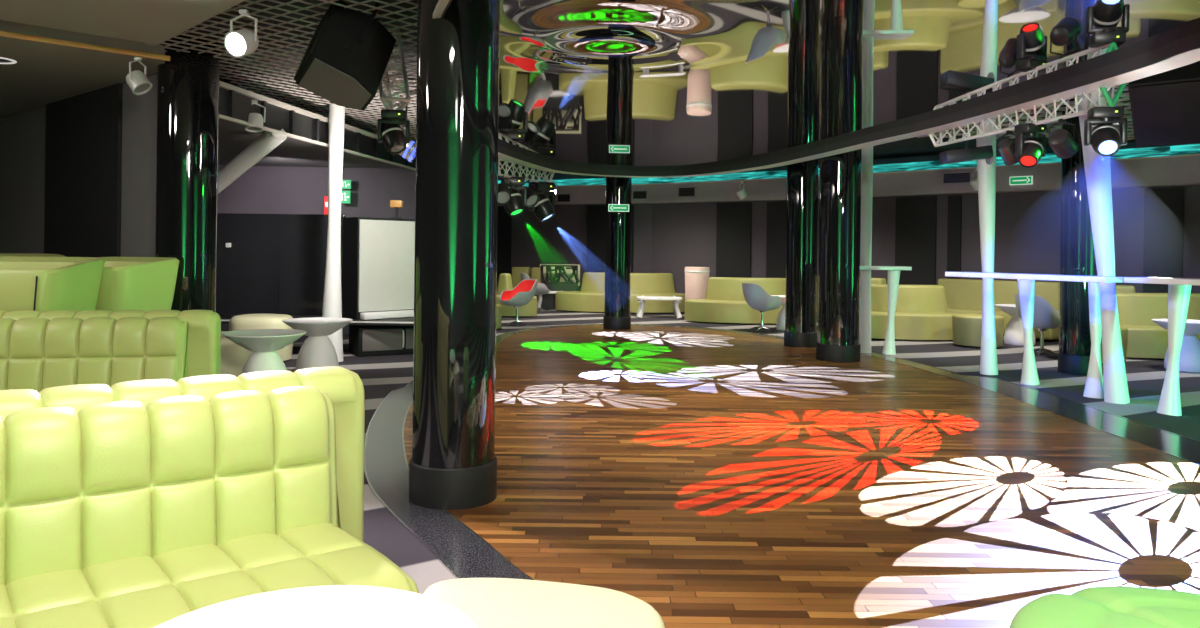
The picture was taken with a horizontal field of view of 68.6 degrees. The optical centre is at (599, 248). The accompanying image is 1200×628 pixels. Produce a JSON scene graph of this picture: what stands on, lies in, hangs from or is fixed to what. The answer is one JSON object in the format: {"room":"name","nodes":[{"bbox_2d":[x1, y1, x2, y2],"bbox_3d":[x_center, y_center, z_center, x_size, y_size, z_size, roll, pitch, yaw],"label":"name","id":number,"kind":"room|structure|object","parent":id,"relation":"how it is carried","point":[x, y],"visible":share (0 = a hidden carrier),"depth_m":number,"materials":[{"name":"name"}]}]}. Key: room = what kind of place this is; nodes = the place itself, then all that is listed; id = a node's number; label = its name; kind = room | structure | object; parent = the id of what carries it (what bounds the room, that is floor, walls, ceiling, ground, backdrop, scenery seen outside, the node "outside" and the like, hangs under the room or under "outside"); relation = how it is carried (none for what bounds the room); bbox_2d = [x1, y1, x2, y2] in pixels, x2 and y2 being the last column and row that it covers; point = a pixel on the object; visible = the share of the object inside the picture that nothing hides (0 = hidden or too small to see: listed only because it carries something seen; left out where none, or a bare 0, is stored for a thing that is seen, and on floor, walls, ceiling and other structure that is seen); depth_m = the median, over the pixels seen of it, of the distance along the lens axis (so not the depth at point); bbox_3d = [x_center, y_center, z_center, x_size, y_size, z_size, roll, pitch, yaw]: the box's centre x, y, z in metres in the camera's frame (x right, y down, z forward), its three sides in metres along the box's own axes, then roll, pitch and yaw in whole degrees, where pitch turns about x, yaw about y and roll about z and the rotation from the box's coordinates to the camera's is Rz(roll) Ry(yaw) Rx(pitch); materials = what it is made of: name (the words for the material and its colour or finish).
{"room":"entertainment venue","nodes":[
{"label":"entertainment venue","id":0,"kind":"room"},
{"bbox_2d":[0,73,156,256],"bbox_3d":[-6.455,-0.229,10.338,6.393,3.100,0.100,1,0,41],"label":"wall","id":1,"kind":"structure","parent":0,"point":[23,134],"depth_m":10.37,"materials":[{"name":"grey paint"}]},
{"bbox_2d":[44,83,122,256],"bbox_3d":[-5.629,-0.179,9.521,2.143,2.980,0.035,1,0,41],"label":"wall panel","id":2,"kind":"object","parent":1,"relation":"attached to","point":[83,140],"visible":0.64,"depth_m":9.39,"materials":[{"name":"black fabric"}]},
{"bbox_2d":[0,0,244,118],"bbox_3d":[-4.186,-1.731,4.700,9.387,0.160,15.200,1,0,0],"label":"ceiling","id":3,"kind":"structure","parent":0,"point":[43,74],"depth_m":7.10,"materials":[{"name":"grey paint"}]},
{"bbox_2d":[0,30,169,60],"bbox_3d":[-5.574,-1.677,5.914,5.050,0.042,0.030,1,0,-43],"label":"trim","id":4,"kind":"structure","parent":3,"relation":"attached to","point":[6,34],"depth_m":7.17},
{"bbox_2d":[126,56,152,94],"bbox_3d":[-3.957,-1.486,7.556,0.210,0.326,0.202,1,0,0],"label":"ceiling spotlight","id":5,"kind":"object","parent":3,"relation":"hanging from","point":[137,80],"visible":1,"depth_m":7.51,"materials":[{"name":"metal"}]},
{"bbox_2d":[145,0,417,139],"bbox_3d":[-2.379,-1.735,9.200,3.006,0.012,10.006,1,0,0],"label":"ceiling","id":6,"kind":"structure","parent":0,"point":[363,126],"depth_m":7.73,"materials":[{"name":"metal"}]},
{"bbox_2d":[224,9,258,57],"bbox_3d":[-2.433,-1.462,5.989,0.212,0.336,0.210,1,0,0],"label":"ceiling spotlight","id":7,"kind":"object","parent":6,"relation":"hanging from","point":[239,43],"visible":1,"depth_m":5.95,"materials":[{"name":"metal"}]},
{"bbox_2d":[379,27,410,109],"bbox_3d":[-1.679,-1.411,6.998,0.233,0.802,0.711,1,0,-23],"label":"lighting truss","id":8,"kind":"object","parent":6,"relation":"hanging from","point":[404,102],"visible":0.57,"depth_m":6.86,"materials":[{"name":"metal"}]},
{"bbox_2d":[377,109,409,153],"bbox_3d":[-1.582,-0.894,6.750,0.241,0.335,0.209,1,0,-10],"label":"lamp","id":9,"kind":"object","parent":8,"relation":"hanging from","point":[389,130],"visible":1,"depth_m":6.70,"materials":[{"name":"black plastic"}]},
{"bbox_2d":[498,158,553,181],"bbox_3d":[-1.143,-1.357,12.950,0.253,0.753,2.816,1,0,13],"label":"lighting truss","id":10,"kind":"object","parent":6,"relation":"hanging from","point":[505,174],"visible":0.29,"depth_m":13.02,"materials":[{"name":"metal"}]},
{"bbox_2d":[498,177,526,215],"bbox_3d":[-1.246,-0.745,12.546,0.402,0.558,0.337,1,0,-15],"label":"lamp","id":11,"kind":"object","parent":10,"relation":"hanging from","point":[515,207],"visible":0.78,"depth_m":12.45,"materials":[{"name":"black plastic"}]},
{"bbox_2d":[528,181,554,221],"bbox_3d":[-0.923,-0.743,13.922,0.452,0.628,0.391,1,0,-40],"label":"lamp","id":12,"kind":"object","parent":10,"relation":"hanging from","point":[544,209],"visible":0.84,"depth_m":13.81,"materials":[{"name":"black plastic"}]},
{"bbox_2d":[218,119,405,168],"bbox_3d":[-5.929,-1.353,11.150,5.910,0.080,5.700,1,0,0],"label":"ceiling","id":13,"kind":"structure","parent":0,"point":[233,137],"depth_m":11.87,"materials":[{"name":"grey paint"}]},
{"bbox_2d":[218,133,415,333],"bbox_3d":[-5.902,-0.272,13.910,6.220,3.200,0.121,1,0,-5],"label":"wall","id":14,"kind":"structure","parent":0,"point":[261,189],"depth_m":13.96,"materials":[{"name":"grey paint"}]},
{"bbox_2d":[245,100,265,132],"bbox_3d":[-3.533,-1.361,8.992,0.196,0.324,0.195,1,0,0],"label":"ceiling spotlight","id":15,"kind":"object","parent":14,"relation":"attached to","point":[256,119],"visible":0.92,"depth_m":8.96,"materials":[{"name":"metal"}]},
{"bbox_2d":[219,81,415,170],"bbox_3d":[-3.278,-1.413,11.150,0.100,0.345,5.747,1,0,7],"label":"ceiling beam","id":16,"kind":"structure","parent":14,"relation":"attached to","point":[235,104],"depth_m":9.81,"materials":[{"name":"white paint"}]},
{"bbox_2d":[498,174,651,290],"bbox_3d":[-0.674,-0.208,21.355,4.123,3.200,0.120,1,0,23],"label":"wall","id":17,"kind":"structure","parent":0,"point":[562,238],"depth_m":21.37,"materials":[{"name":"grey paint"}]},
{"bbox_2d":[497,206,511,286],"bbox_3d":[-2.417,0.141,21.993,0.427,2.420,0.046,1,0,23],"label":"wall panel","id":18,"kind":"object","parent":17,"relation":"attached to","point":[504,223],"visible":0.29,"depth_m":21.96,"materials":[{"name":"black fabric"}]},
{"bbox_2d":[498,178,647,185],"bbox_3d":[-0.761,-1.594,21.140,4.098,0.170,0.041,1,0,23],"label":"trim","id":19,"kind":"structure","parent":17,"relation":"attached to","point":[594,181],"depth_m":20.93,"materials":[{"name":"teal"}]},
{"bbox_2d":[518,185,649,204],"bbox_3d":[-0.776,-1.290,21.139,4.080,0.420,0.331,1,0,23],"label":"trim","id":20,"kind":"structure","parent":17,"relation":"attached to","point":[579,194],"depth_m":20.75,"materials":[{"name":"grey paint"}]},
{"bbox_2d":[586,205,633,272],"bbox_3d":[0.229,0.173,20.879,1.180,2.420,0.046,1,0,23],"label":"wall panel","id":21,"kind":"object","parent":17,"relation":"attached to","point":[595,256],"visible":0.43,"depth_m":20.98,"materials":[{"name":"black paint"}]},
{"bbox_2d":[184,0,1134,174],"bbox_3d":[0.624,-1.923,9.650,19.600,0.140,25.700,1,0,0],"label":"ceiling","id":22,"kind":"structure","parent":0,"point":[922,146],"depth_m":8.98,"materials":[{"name":"black"}]},
{"bbox_2d":[294,0,395,110],"bbox_3d":[-1.805,-1.558,6.496,0.523,0.974,0.477,27,-35,-25],"label":"speaker","id":23,"kind":"object","parent":22,"relation":"hanging from","point":[344,63],"visible":0.96,"depth_m":6.24},
{"bbox_2d":[294,1,335,79],"bbox_3d":[-2.038,-1.496,6.290,0.022,0.526,0.376,27,-35,-25],"label":"grille","id":24,"kind":"object","parent":23,"relation":"attached to","point":[314,46],"depth_m":6.16,"materials":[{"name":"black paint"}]},
{"bbox_2d":[1128,61,1199,146],"bbox_3d":[4.759,-1.421,7.297,0.654,1.034,0.523,1,40,40],"label":"screen","id":25,"kind":"object","parent":22,"relation":"hanging from","point":[1165,106],"visible":0.73,"depth_m":7.24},
{"bbox_2d":[651,165,786,292],"bbox_3d":[2.639,-0.168,19.447,3.561,3.200,0.121,1,0,38],"label":"wall","id":26,"kind":"structure","parent":0,"point":[683,234],"depth_m":19.82,"materials":[{"name":"grey paint"}]},
{"bbox_2d":[645,179,786,203],"bbox_3d":[2.514,-1.249,19.247,3.490,0.420,0.330,1,0,38],"label":"trim","id":27,"kind":"structure","parent":26,"relation":"attached to","point":[758,190],"depth_m":18.97,"materials":[{"name":"grey paint"}]},
{"bbox_2d":[648,170,786,183],"bbox_3d":[2.515,-1.554,19.254,3.520,0.170,0.040,1,0,38],"label":"trim","id":28,"kind":"structure","parent":26,"relation":"attached to","point":[767,174],"depth_m":19.07,"materials":[{"name":"teal"}]},
{"bbox_2d":[716,202,751,277],"bbox_3d":[2.900,0.205,19.128,0.840,2.420,0.046,1,0,38],"label":"wall panel","id":29,"kind":"object","parent":26,"relation":"attached to","point":[734,220],"visible":0.64,"depth_m":19.09,"materials":[{"name":"black fabric"}]},
{"bbox_2d":[766,201,786,277],"bbox_3d":[3.747,0.216,18.463,0.552,2.420,0.046,1,0,38],"label":"wall panel","id":30,"kind":"object","parent":26,"relation":"attached to","point":[776,211],"visible":0.43,"depth_m":18.47,"materials":[{"name":"black paint"}]},
{"bbox_2d":[283,309,1199,593],"bbox_3d":[0.582,1.507,9.650,19.600,0.200,25.700,1,0,0],"label":"floor","id":31,"kind":"structure","parent":0,"point":[379,375],"depth_m":9.97,"materials":[{"name":"carpet"}]},
{"bbox_2d":[0,310,220,391],"bbox_3d":[-3.956,0.886,5.587,2.704,0.928,1.124,1,0,-13],"label":"tufted sofa","id":32,"kind":"object","parent":31,"relation":"on","point":[40,350],"visible":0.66,"depth_m":5.90,"materials":[{"name":"leather"}]},
{"bbox_2d":[155,35,219,312],"bbox_3d":[-3.777,-0.272,8.050,0.540,3.249,0.540,1,0,0],"label":"pillar","id":33,"kind":"structure","parent":31,"relation":"on","point":[187,151],"depth_m":7.84,"materials":[{"name":"black paint"}]},
{"bbox_2d":[0,366,418,627],"bbox_3d":[-1.788,0.912,2.301,2.736,0.928,1.124,1,0,-37],"label":"tufted sofa","id":34,"kind":"object","parent":31,"relation":"on","point":[149,503],"visible":0.98,"depth_m":2.75,"materials":[{"name":"leather"}]},
{"bbox_2d":[220,331,253,376],"bbox_3d":[-4.114,1.115,9.376,0.800,0.430,0.800,1,0,-12],"label":"ottoman","id":35,"kind":"object","parent":31,"relation":"on","point":[234,357],"visible":0.12,"depth_m":9.05,"materials":[{"name":"beige leather"}]},
{"bbox_2d":[218,128,286,193],"bbox_3d":[-5.675,0.029,10.786,5.095,2.815,0.240,1,0,29],"label":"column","id":36,"kind":"structure","parent":31,"relation":"on","point":[264,144],"depth_m":9.69,"materials":[{"name":"white plastic"}]},
{"bbox_2d":[229,314,292,360],"bbox_3d":[-4.083,1.060,10.629,0.720,0.540,0.600,1,0,0],"label":"ottoman","id":37,"kind":"object","parent":31,"relation":"on","point":[245,321],"visible":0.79,"depth_m":10.39,"materials":[{"name":"beige leather"}]},
{"bbox_2d":[222,329,306,373],"bbox_3d":[-3.063,1.062,8.038,0.720,0.599,0.720,1,0,0],"label":"table","id":38,"kind":"object","parent":31,"relation":"on","point":[264,343],"visible":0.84,"depth_m":7.91,"materials":[{"name":"white plastic"}]},
{"bbox_2d":[154,585,477,627],"bbox_3d":[-0.669,1.141,1.935,0.826,0.499,0.826,1,0,0],"label":"round table","id":39,"kind":"object","parent":31,"relation":"on","point":[330,606],"visible":1,"depth_m":2.16,"materials":[{"name":"white paint"}]},
{"bbox_2d":[219,314,413,325],"bbox_3d":[-3.810,1.124,11.475,3.432,0.458,0.911,1,0,0],"label":"shelf","id":40,"kind":"object","parent":31,"relation":"on","point":[225,318],"visible":0.05,"depth_m":11.06,"materials":[{"name":"black plastic"}]},
{"bbox_2d":[217,213,345,314],"bbox_3d":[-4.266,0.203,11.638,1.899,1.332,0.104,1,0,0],"label":"door","id":41,"kind":"structure","parent":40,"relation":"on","point":[267,263],"depth_m":11.61,"materials":[{"name":"laminate"}]},
{"bbox_2d":[342,217,414,319],"bbox_3d":[-2.846,0.251,11.664,0.978,1.310,0.478,1,0,-37],"label":"cabinet","id":42,"kind":"object","parent":40,"relation":"on","point":[379,253],"visible":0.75,"depth_m":11.46,"materials":[{"name":"white plastic"}]},
{"bbox_2d":[360,310,413,319],"bbox_3d":[-2.733,0.858,11.492,0.120,0.090,0.877,1,0,40],"label":"paper roll","id":43,"kind":"object","parent":40,"relation":"on","point":[402,313],"visible":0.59,"depth_m":11.38,"materials":[{"name":"white"}]},
{"bbox_2d":[282,317,352,369],"bbox_3d":[-3.034,1.062,9.457,0.720,0.599,0.720,1,0,0],"label":"table","id":44,"kind":"object","parent":31,"relation":"on","point":[317,350],"visible":0.87,"depth_m":9.31,"materials":[{"name":"white plastic"}]},
{"bbox_2d":[322,104,344,361],"bbox_3d":[-3.248,-0.189,10.687,0.291,3.106,0.290,1,0,0],"label":"column","id":45,"kind":"structure","parent":31,"relation":"on","point":[332,299],"depth_m":10.59,"materials":[{"name":"white plastic"}]},
{"bbox_2d":[349,325,405,356],"bbox_3d":[-2.891,1.179,11.448,0.620,0.370,0.545,1,0,-30],"label":"floor speaker","id":46,"kind":"object","parent":31,"relation":"on","point":[364,340],"visible":0.94,"depth_m":11.26,"materials":[{"name":"black paint"}]},
{"bbox_2d":[362,329,402,350],"bbox_3d":[-2.775,1.161,11.246,0.520,0.270,0.012,1,0,-30],"label":"grille","id":47,"kind":"object","parent":46,"relation":"attached to","point":[372,339],"depth_m":11.24,"materials":[{"name":"grey metal"}]},
{"bbox_2d":[496,273,536,315],"bbox_3d":[-1.806,0.928,18.016,1.066,0.840,0.695,1,0,0],"label":"banquette","id":48,"kind":"object","parent":31,"relation":"on","point":[505,280],"visible":0.62,"depth_m":17.73,"materials":[{"name":"green leather"}]},
{"bbox_2d":[499,279,536,326],"bbox_3d":[-1.468,0.961,15.804,0.659,0.837,0.720,1,0,-35],"label":"chair","id":49,"kind":"object","parent":31,"relation":"on","point":[523,293],"visible":1,"depth_m":15.77,"materials":[{"name":"grey plastic"}]},
{"bbox_2d":[423,578,664,627],"bbox_3d":[-0.211,1.180,2.211,0.766,0.435,0.830,1,0,0],"label":"ottoman","id":50,"kind":"object","parent":31,"relation":"on","point":[488,602],"visible":0.83,"depth_m":2.40,"materials":[{"name":"beige leather"}]},
{"bbox_2d":[540,265,579,308],"bbox_3d":[-0.920,0.879,20.300,0.931,1.020,0.100,1,0,0],"label":"lattice screen","id":51,"kind":"object","parent":31,"relation":"on","point":[548,300],"visible":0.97,"depth_m":20.29,"materials":[{"name":"black plastic"}]},
{"bbox_2d":[555,272,684,312],"bbox_3d":[0.479,0.956,19.683,2.960,0.840,1.225,1,0,0],"label":"banquette","id":52,"kind":"object","parent":31,"relation":"on","point":[591,296],"visible":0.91,"depth_m":19.53,"materials":[{"name":"green leather"}]},
{"bbox_2d":[636,295,681,317],"bbox_3d":[1.227,1.202,18.298,0.950,0.461,0.600,1,0,0],"label":"table","id":53,"kind":"object","parent":31,"relation":"on","point":[641,299],"visible":1,"depth_m":18.07,"materials":[{"name":"white paint"}]},
{"bbox_2d":[684,267,709,300],"bbox_3d":[2.009,0.899,18.250,0.528,1.049,0.528,1,0,0],"label":"planter","id":54,"kind":"object","parent":31,"relation":"on","point":[696,278],"visible":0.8,"depth_m":18.03,"materials":[{"name":"white plastic"}]},
{"bbox_2d":[685,277,785,323],"bbox_3d":[2.843,0.985,17.142,2.362,0.840,1.093,1,0,0],"label":"banquette","id":55,"kind":"object","parent":31,"relation":"on","point":[724,301],"visible":0.62,"depth_m":16.99,"materials":[{"name":"green leather"}]},
{"bbox_2d":[742,283,780,331],"bbox_3d":[2.821,1.013,15.389,0.659,0.837,0.720,1,0,-25],"label":"chair","id":56,"kind":"object","parent":31,"relation":"on","point":[756,297],"visible":1,"depth_m":15.16,"materials":[{"name":"grey plastic"}]},
{"bbox_2d":[364,324,1199,579],"bbox_3d":[1.256,1.411,9.095,6.503,0.007,14.598,1,0,0],"label":"trim","id":57,"kind":"structure","parent":31,"relation":"on","point":[466,554],"depth_m":6.18,"materials":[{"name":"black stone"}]},
{"bbox_2d":[859,146,872,352],"bbox_3d":[3.692,-0.105,12.228,0.188,3.101,0.180,1,0,0],"label":"column","id":58,"kind":"structure","parent":57,"relation":"on","point":[867,153],"depth_m":12.16,"materials":[{"name":"white plastic"}]},
{"bbox_2d":[402,325,1199,579],"bbox_3d":[1.120,1.408,9.232,5.787,0.010,13.885,1,0,0],"label":"trim","id":59,"kind":"structure","parent":31,"relation":"on","point":[407,466],"depth_m":6.51,"materials":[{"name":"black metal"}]},
{"bbox_2d":[860,266,911,354],"bbox_3d":[3.693,0.842,12.162,1.100,1.213,0.340,1,0,0],"label":"table","id":60,"kind":"object","parent":31,"relation":"on","point":[893,271],"depth_m":12.08,"materials":[{"name":"white paint"}]},
{"bbox_2d":[871,284,977,339],"bbox_3d":[5.053,1.012,14.380,2.270,0.840,1.065,1,0,0],"label":"banquette","id":61,"kind":"object","parent":31,"relation":"on","point":[921,312],"visible":0.58,"depth_m":14.12,"materials":[{"name":"green leather"}]},
{"bbox_2d":[952,314,1003,346],"bbox_3d":[5.706,1.215,13.294,0.720,0.450,0.720,1,0,0],"label":"ottoman","id":62,"kind":"object","parent":31,"relation":"on","point":[966,328],"visible":0.79,"depth_m":13.04,"materials":[{"name":"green leather"}]},
{"bbox_2d":[976,118,997,374],"bbox_3d":[4.503,-0.095,10.246,0.287,3.105,0.230,1,0,0],"label":"column","id":63,"kind":"structure","parent":31,"relation":"on","point":[986,173],"depth_m":10.18,"materials":[{"name":"white plastic"}]},
{"bbox_2d":[938,278,1059,339],"bbox_3d":[6.651,0.991,14.853,0.505,0.920,2.044,1,0,-43],"label":"bench","id":64,"kind":"object","parent":31,"relation":"on","point":[962,295],"visible":0.35,"depth_m":14.85,"materials":[{"name":"green leather"}]},
{"bbox_2d":[995,304,1034,344],"bbox_3d":[6.538,1.179,13.706,0.720,0.599,0.720,1,0,0],"label":"table","id":65,"kind":"object","parent":31,"relation":"on","point":[1014,334],"visible":0.54,"depth_m":13.58,"materials":[{"name":"white plastic"}]},
{"bbox_2d":[945,272,1124,398],"bbox_3d":[4.507,0.852,8.662,1.238,1.214,1.688,1,0,-29],"label":"table","id":66,"kind":"object","parent":31,"relation":"on","point":[1094,388],"depth_m":8.65,"materials":[{"name":"white paint"}]},
{"bbox_2d":[945,272,1124,282],"bbox_3d":[4.121,0.265,8.446,0.340,0.050,1.688,1,0,-29],"label":"countertop","id":67,"kind":"structure","parent":66,"relation":"on","point":[1049,277],"depth_m":8.19,"materials":[{"name":"white paint"}]},
{"bbox_2d":[1014,294,1058,355],"bbox_3d":[6.168,1.054,12.304,0.659,0.837,0.720,1,0,-12],"label":"chair","id":68,"kind":"object","parent":31,"relation":"on","point":[1046,317],"visible":0.75,"depth_m":12.05,"materials":[{"name":"grey plastic"}]},
{"bbox_2d":[1058,98,1096,374],"bbox_3d":[5.686,-0.156,10.453,0.410,3.249,0.410,1,0,0],"label":"pillar","id":69,"kind":"structure","parent":31,"relation":"on","point":[1077,254],"depth_m":10.30,"materials":[{"name":"black paint"}]},
{"bbox_2d":[1077,90,1129,403],"bbox_3d":[4.796,-0.092,8.400,0.531,3.122,0.256,1,0,0],"label":"column","id":70,"kind":"structure","parent":31,"relation":"on","point":[1097,167],"depth_m":8.33,"materials":[{"name":"white plastic"}]},
{"bbox_2d":[1116,292,1199,357],"bbox_3d":[7.798,1.045,12.248,2.296,0.840,1.049,1,0,0],"label":"banquette","id":71,"kind":"object","parent":31,"relation":"on","point":[1136,311],"visible":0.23,"depth_m":12.21,"materials":[{"name":"green leather"}]},
{"bbox_2d":[1124,277,1199,415],"bbox_3d":[5.480,0.865,6.748,0.575,1.216,2.596,1,0,-29],"label":"table","id":72,"kind":"object","parent":31,"relation":"on","point":[1179,289],"depth_m":7.74,"materials":[{"name":"white paint"}]},
{"bbox_2d":[1124,277,1199,285],"bbox_3d":[5.384,0.281,6.691,0.340,0.050,2.596,1,0,-29],"label":"countertop","id":73,"kind":"structure","parent":72,"relation":"on","point":[1148,280],"depth_m":7.47,"materials":[{"name":"white paint"}]},
{"bbox_2d":[1152,319,1199,371],"bbox_3d":[7.227,1.188,10.858,0.720,0.599,0.720,1,0,0],"label":"table","id":74,"kind":"object","parent":31,"relation":"on","point":[1189,357],"visible":0.58,"depth_m":10.69,"materials":[{"name":"white plastic"}]},
{"bbox_3d":[-6.064,1.116,9.100,5.500,0.420,6.000,1,0,0],"label":"trim","id":75,"kind":"structure","parent":31,"relation":"on","visible":0},
{"bbox_2d":[0,256,104,311],"bbox_3d":[-4.355,0.494,6.560,1.000,0.866,0.860,1,0,-6],"label":"sofa","id":76,"kind":"object","parent":75,"relation":"on","point":[43,284],"visible":0.57,"depth_m":6.34,"materials":[{"name":"leather"}]},
{"bbox_2d":[95,257,178,311],"bbox_3d":[-4.092,0.500,7.360,0.860,0.861,0.760,1,0,14],"label":"lounge chair","id":77,"kind":"object","parent":75,"relation":"on","point":[147,284],"visible":0.45,"depth_m":7.18,"materials":[{"name":"leather"}]},
{"bbox_2d":[404,325,1199,627],"bbox_3d":[1.120,1.408,9.232,5.775,0.001,13.873,1,0,0],"label":"floor","id":78,"kind":"structure","parent":0,"point":[705,478],"depth_m":5.16,"materials":[{"name":"brown wood"}]},
{"bbox_2d":[409,0,499,509],"bbox_3d":[-0.799,-0.235,4.906,0.482,3.249,0.482,1,0,0],"label":"pillar","id":79,"kind":"structure","parent":78,"relation":"on","point":[453,462],"depth_m":4.71,"materials":[{"name":"black paint"}]},
{"bbox_2d":[603,177,631,329],"bbox_3d":[0.319,-0.222,15.485,0.482,3.249,0.482,1,0,0],"label":"pillar","id":80,"kind":"structure","parent":78,"relation":"on","point":[616,316],"depth_m":15.29,"materials":[{"name":"black paint"}]},
{"bbox_2d":[784,158,818,347],"bbox_3d":[2.981,-0.189,12.996,0.482,3.249,0.482,1,0,0],"label":"pillar","id":81,"kind":"structure","parent":78,"relation":"on","point":[800,331],"depth_m":12.80,"materials":[{"name":"black paint"}]},
{"bbox_2d":[816,149,861,362],"bbox_3d":[3.093,-0.188,11.361,0.554,3.249,0.554,1,0,0],"label":"pillar","id":82,"kind":"structure","parent":78,"relation":"on","point":[840,174],"depth_m":11.13,"materials":[{"name":"black paint"}]},
{"bbox_2d":[1010,586,1199,627],"bbox_3d":[1.506,1.191,2.130,0.981,0.455,0.981,1,0,17],"label":"ottoman","id":83,"kind":"object","parent":78,"relation":"on","point":[1101,606],"visible":1,"depth_m":2.37,"materials":[{"name":"green leather"}]},
{"bbox_2d":[452,0,1199,170],"bbox_3d":[0.942,-1.277,8.104,4.780,0.088,11.690,1,0,-9],"label":"ceiling","id":84,"kind":"structure","parent":0,"point":[624,85],"depth_m":6.20,"materials":[{"name":"grey"}]},
{"bbox_2d":[433,0,1199,177],"bbox_3d":[0.937,-1.283,8.102,4.784,0.262,11.688,1,0,-9],"label":"trim","id":85,"kind":"structure","parent":84,"relation":"attached to","point":[1188,43],"depth_m":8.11,"materials":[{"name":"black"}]},
{"bbox_2d":[817,141,1174,320],"bbox_3d":[6.444,-0.121,15.943,6.788,3.200,0.120,1,0,45],"label":"wall","id":86,"kind":"structure","parent":0,"point":[1027,224],"depth_m":15.13,"materials":[{"name":"grey paint"}]},
{"bbox_2d":[784,170,959,198],"bbox_3d":[5.142,-1.217,16.912,0.330,0.420,3.515,1,0,-45],"label":"trim","id":87,"kind":"structure","parent":86,"relation":"attached to","point":[922,182],"depth_m":16.14,"materials":[{"name":"grey paint"}]},
{"bbox_2d":[818,161,957,175],"bbox_3d":[5.146,-1.522,16.919,0.043,0.170,3.524,1,0,-45],"label":"trim","id":88,"kind":"structure","parent":86,"relation":"attached to","point":[927,165],"depth_m":16.28,"materials":[{"name":"teal"}]},
{"bbox_2d":[895,196,936,284],"bbox_3d":[5.871,0.242,16.388,0.046,2.420,0.776,1,0,-45],"label":"wall panel","id":89,"kind":"object","parent":86,"relation":"attached to","point":[916,217],"visible":0.64,"depth_m":16.35,"materials":[{"name":"black fabric"}]},
{"bbox_2d":[947,195,961,278],"bbox_3d":[6.386,0.248,15.873,0.237,2.420,0.046,1,0,45],"label":"wall panel","id":90,"kind":"object","parent":86,"relation":"attached to","point":[954,228],"visible":0.64,"depth_m":15.85,"materials":[{"name":"black fabric"}]},
{"bbox_2d":[942,171,971,184],"bbox_3d":[6.287,-1.252,15.507,0.026,0.230,0.530,1,0,-45],"label":"air vent","id":91,"kind":"object","parent":86,"relation":"attached to","point":[956,177],"visible":0.88,"depth_m":15.51,"materials":[{"name":"grey metal"}]},
{"bbox_2d":[954,158,1170,193],"bbox_3d":[7.522,-1.188,14.532,3.218,0.420,0.330,1,0,45],"label":"trim","id":92,"kind":"structure","parent":86,"relation":"attached to","point":[1136,173],"depth_m":14.35,"materials":[{"name":"grey paint"}]},
{"bbox_2d":[958,146,1169,167],"bbox_3d":[7.535,-1.493,14.530,3.233,0.170,0.040,1,0,45],"label":"trim","id":93,"kind":"structure","parent":86,"relation":"attached to","point":[1165,150],"depth_m":13.81,"materials":[{"name":"teal"}]},
{"bbox_2d":[1143,188,1183,292],"bbox_3d":[8.675,0.276,13.561,0.046,2.420,0.529,1,0,-42],"label":"wall panel","id":94,"kind":"object","parent":86,"relation":"attached to","point":[1163,207],"visible":0.64,"depth_m":13.54,"materials":[{"name":"black fabric"}]},
{"bbox_2d":[917,82,1134,139],"bbox_3d":[5.721,-1.645,8.500,5.011,0.030,9.011,1,0,0],"label":"ceiling","id":95,"kind":"structure","parent":0,"point":[1125,96],"depth_m":11.13,"materials":[{"name":"metal"}]},
{"bbox_2d":[928,83,1126,146],"bbox_3d":[3.631,-1.357,7.800,0.253,0.637,2.655,1,0,-7],"label":"lighting truss","id":96,"kind":"object","parent":95,"relation":"hanging from","point":[1111,101],"visible":0.44,"depth_m":7.41,"materials":[{"name":"metal"}]},
{"bbox_2d":[939,140,993,164],"bbox_3d":[3.627,-0.993,8.700,0.484,0.316,0.200,1,0,0],"label":"spotlight","id":97,"kind":"object","parent":96,"relation":"hanging from","point":[982,152],"visible":0.94,"depth_m":8.60,"materials":[{"name":"black plastic"}]},
{"bbox_2d":[997,130,1018,164],"bbox_3d":[3.639,-0.895,7.812,0.233,0.310,0.209,1,0,0],"label":"can","id":98,"kind":"object","parent":96,"relation":"hanging from","point":[1006,148],"visible":0.75,"depth_m":7.75,"materials":[{"name":"black plastic"}]},
{"bbox_2d":[1014,123,1046,167],"bbox_3d":[3.662,-0.874,7.488,0.273,0.369,0.205,1,0,-36],"label":"lamp","id":99,"kind":"object","parent":96,"relation":"hanging from","point":[1030,139],"visible":1,"depth_m":7.42,"materials":[{"name":"black plastic"}]},
{"bbox_2d":[1048,119,1078,158],"bbox_3d":[3.721,-0.887,7.083,0.207,0.317,0.249,1,0,42],"label":"can","id":100,"kind":"object","parent":96,"relation":"hanging from","point":[1061,141],"visible":1,"depth_m":7.03,"materials":[{"name":"black plastic"}]},
{"bbox_2d":[1084,106,1126,156],"bbox_3d":[3.771,-0.868,6.565,0.269,0.370,0.254,1,0,-30],"label":"lamp","id":101,"kind":"object","parent":96,"relation":"hanging from","point":[1105,139],"visible":1,"depth_m":6.50,"materials":[{"name":"black plastic"}]},
{"bbox_2d":[1174,143,1199,292],"bbox_3d":[9.503,-0.084,12.482,0.120,3.200,2.470,1,0,-32],"label":"wall","id":102,"kind":"structure","parent":0,"point":[1191,238],"depth_m":13.29,"materials":[{"name":"black paint"}]},
{"bbox_2d":[1166,155,1199,185],"bbox_3d":[9.321,-1.166,12.334,0.330,0.420,2.424,1,0,-32],"label":"trim","id":103,"kind":"structure","parent":102,"relation":"attached to","point":[1180,171],"depth_m":13.09,"materials":[{"name":"grey paint"}]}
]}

